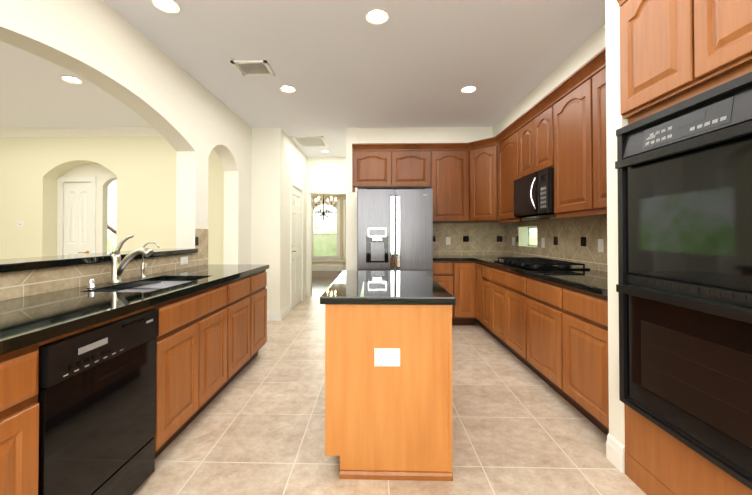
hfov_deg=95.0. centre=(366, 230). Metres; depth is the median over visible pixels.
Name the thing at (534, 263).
cooktop
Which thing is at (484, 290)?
base cabinet
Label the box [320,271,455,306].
countertop
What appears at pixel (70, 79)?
recessed light
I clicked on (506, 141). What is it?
upper cabinet
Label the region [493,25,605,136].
wall
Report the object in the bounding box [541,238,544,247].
outlet
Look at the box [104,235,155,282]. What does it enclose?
faucet
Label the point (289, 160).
wall
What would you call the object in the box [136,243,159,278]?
faucet
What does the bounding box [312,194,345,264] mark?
wall
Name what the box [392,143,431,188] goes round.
upper cabinet
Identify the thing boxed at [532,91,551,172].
upper cabinet
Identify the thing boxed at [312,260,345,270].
baseboard
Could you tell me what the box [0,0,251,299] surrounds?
wall
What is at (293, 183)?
door frame
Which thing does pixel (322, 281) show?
floor
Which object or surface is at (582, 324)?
base cabinet
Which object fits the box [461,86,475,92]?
recessed light
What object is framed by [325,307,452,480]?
base cabinet
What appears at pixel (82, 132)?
crown molding
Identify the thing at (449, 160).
upper cabinet
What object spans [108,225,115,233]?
stair handrail
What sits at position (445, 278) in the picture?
base cabinet
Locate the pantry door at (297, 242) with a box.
[292,187,301,307]
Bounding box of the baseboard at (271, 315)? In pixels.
[267,311,278,320]
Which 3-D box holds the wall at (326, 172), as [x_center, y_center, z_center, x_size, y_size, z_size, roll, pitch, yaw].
[-1.485,-0.067,6.895,3.500,2.760,0.120,0,-1,1]
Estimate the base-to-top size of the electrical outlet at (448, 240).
0.115 m
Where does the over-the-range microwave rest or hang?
attached to the upper cabinet at (542, 113)
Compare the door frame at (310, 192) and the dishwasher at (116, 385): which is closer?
the dishwasher at (116, 385)
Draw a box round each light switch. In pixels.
[17,221,24,226]
[180,257,187,264]
[199,212,202,222]
[268,219,272,226]
[598,239,603,252]
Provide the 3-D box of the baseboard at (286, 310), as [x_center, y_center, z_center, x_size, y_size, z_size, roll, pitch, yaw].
[-1.211,1.225,5.195,0.016,0.135,0.601,0,-1,1]
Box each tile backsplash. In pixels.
[0,229,207,300]
[433,223,504,254]
[505,214,607,271]
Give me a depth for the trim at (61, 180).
5.25 m
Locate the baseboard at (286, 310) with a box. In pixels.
[279,303,290,320]
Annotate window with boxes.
[107,190,116,251]
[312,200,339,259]
[342,200,345,259]
[527,226,536,246]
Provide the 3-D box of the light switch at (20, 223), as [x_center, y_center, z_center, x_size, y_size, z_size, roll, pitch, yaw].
[-5.035,-0.084,5.017,0.120,0.085,0.018,0,-1,1]
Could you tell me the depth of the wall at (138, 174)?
5.00 m
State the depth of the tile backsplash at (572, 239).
3.51 m
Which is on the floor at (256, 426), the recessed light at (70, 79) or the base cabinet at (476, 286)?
the base cabinet at (476, 286)
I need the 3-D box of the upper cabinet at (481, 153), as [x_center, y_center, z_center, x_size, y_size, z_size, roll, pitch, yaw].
[1.773,-0.669,4.862,0.631,1.104,0.661,0,-1,1]
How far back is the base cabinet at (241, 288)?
2.89 m
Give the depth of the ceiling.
3.05 m
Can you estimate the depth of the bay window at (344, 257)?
11.47 m
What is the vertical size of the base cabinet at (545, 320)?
0.873 m
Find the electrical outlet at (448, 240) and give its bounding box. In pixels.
[446,237,450,244]
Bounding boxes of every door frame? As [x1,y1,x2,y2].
[290,180,303,310]
[306,189,345,296]
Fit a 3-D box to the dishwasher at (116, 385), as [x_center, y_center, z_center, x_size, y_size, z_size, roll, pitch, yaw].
[-1.374,0.822,1.459,0.606,0.851,0.592,0,-1,1]
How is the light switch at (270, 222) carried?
attached to the wall at (138, 174)
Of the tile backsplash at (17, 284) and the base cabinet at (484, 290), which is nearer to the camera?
the tile backsplash at (17, 284)
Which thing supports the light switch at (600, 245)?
attached to the tile backsplash at (572, 239)
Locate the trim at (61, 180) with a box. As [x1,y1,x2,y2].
[57,177,95,255]
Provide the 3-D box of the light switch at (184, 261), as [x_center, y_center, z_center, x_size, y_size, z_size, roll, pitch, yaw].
[-1.679,0.283,3.184,0.010,0.070,0.115,0,-1,1]
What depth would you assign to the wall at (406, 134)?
4.93 m
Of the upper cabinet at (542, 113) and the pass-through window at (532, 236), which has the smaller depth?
the upper cabinet at (542, 113)
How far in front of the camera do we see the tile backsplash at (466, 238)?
5.18 m
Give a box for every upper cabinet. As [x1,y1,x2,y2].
[352,143,391,190]
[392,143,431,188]
[428,143,467,222]
[468,136,495,222]
[496,123,548,222]
[516,111,531,178]
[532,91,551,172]
[552,63,606,214]
[588,47,606,210]
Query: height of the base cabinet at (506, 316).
0.873 m
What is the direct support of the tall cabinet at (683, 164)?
on the floor at (256, 426)
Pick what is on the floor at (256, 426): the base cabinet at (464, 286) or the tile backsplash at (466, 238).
the base cabinet at (464, 286)
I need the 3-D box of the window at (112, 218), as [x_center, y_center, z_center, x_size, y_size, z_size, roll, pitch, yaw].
[-5.178,-0.158,7.212,0.826,1.376,0.030,0,-1,1]
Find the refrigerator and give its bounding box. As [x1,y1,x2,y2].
[358,188,432,278]
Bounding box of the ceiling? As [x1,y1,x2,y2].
[0,0,604,156]
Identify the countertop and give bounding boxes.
[0,264,267,354]
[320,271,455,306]
[433,255,607,298]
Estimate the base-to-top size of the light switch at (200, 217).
0.115 m
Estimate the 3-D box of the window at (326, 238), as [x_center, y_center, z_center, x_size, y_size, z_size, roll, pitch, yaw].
[-1.392,-0.002,11.605,1.060,2.005,0.144,0,-1,1]
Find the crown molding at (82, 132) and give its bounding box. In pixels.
[0,127,161,136]
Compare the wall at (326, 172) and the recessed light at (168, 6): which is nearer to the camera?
the recessed light at (168, 6)
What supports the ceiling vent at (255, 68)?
in the ceiling
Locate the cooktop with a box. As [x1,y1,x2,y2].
[493,255,592,270]
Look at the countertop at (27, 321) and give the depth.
1.61 m
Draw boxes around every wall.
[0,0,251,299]
[0,128,271,310]
[272,128,306,310]
[307,157,345,188]
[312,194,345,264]
[346,127,357,270]
[357,127,492,143]
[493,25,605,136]
[507,217,606,271]
[605,0,627,446]
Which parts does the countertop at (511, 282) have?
cooktop gas burner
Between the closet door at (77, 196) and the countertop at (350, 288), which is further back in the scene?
the closet door at (77, 196)
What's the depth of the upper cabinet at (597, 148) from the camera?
2.50 m
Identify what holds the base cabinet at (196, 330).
on the floor at (256, 426)
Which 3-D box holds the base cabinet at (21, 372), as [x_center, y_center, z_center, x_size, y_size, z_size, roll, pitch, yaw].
[-1.415,0.805,0.988,0.659,0.873,0.344,0,-1,1]
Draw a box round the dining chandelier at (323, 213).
[313,194,335,219]
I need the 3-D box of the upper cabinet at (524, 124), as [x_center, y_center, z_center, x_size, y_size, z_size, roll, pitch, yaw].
[1.886,-0.903,3.700,0.345,0.664,0.380,0,-1,1]
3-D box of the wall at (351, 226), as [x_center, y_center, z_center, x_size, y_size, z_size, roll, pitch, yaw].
[-0.181,-0.079,5.860,0.160,2.760,1.880,0,-1,1]
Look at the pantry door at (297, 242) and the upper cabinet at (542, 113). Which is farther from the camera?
the pantry door at (297, 242)
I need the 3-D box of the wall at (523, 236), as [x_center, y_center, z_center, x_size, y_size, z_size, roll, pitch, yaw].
[2.066,-0.132,1.520,0.120,2.760,7.560,0,-1,1]
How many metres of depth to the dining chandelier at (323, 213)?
9.22 m
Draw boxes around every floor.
[133,296,645,494]
[312,271,341,295]
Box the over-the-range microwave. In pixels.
[514,168,555,217]
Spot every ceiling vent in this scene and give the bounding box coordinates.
[230,60,274,75]
[291,136,327,146]
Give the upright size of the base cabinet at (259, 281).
0.873 m
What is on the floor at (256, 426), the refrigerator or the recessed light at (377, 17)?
the refrigerator
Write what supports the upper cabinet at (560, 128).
attached to the wall at (523, 236)
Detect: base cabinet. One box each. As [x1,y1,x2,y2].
[0,339,51,494]
[120,283,231,452]
[232,275,251,379]
[252,271,266,358]
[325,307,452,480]
[433,263,456,324]
[457,275,472,324]
[473,283,480,324]
[481,287,488,332]
[489,291,524,363]
[525,299,556,391]
[557,299,608,434]
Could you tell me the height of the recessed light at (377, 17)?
0.012 m
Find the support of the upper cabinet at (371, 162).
attached to the wall at (406, 134)
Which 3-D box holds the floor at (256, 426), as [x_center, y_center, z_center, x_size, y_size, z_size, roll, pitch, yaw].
[-2.254,1.288,2.316,8.800,0.060,9.160,0,-1,1]
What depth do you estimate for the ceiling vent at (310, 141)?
5.64 m
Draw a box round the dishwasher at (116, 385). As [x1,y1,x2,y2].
[44,307,159,494]
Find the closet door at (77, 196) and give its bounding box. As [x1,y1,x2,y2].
[64,182,90,254]
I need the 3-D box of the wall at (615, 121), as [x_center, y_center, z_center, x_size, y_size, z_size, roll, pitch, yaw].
[1.674,-0.128,1.841,0.680,2.760,0.120,0,-1,1]
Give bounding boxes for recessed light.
[61,76,81,83]
[152,0,179,12]
[280,86,294,92]
[366,9,387,23]
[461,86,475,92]
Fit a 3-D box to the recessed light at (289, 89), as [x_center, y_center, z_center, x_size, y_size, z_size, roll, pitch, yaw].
[-0.821,-1.480,3.613,0.158,0.012,0.158,0,-1,1]
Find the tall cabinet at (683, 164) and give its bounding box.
[615,0,751,494]
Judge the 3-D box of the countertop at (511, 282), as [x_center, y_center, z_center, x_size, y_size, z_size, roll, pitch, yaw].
[1.445,0.378,3.546,1.214,0.040,3.278,0,-1,1]
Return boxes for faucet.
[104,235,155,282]
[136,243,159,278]
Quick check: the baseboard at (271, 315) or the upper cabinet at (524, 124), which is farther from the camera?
the baseboard at (271, 315)

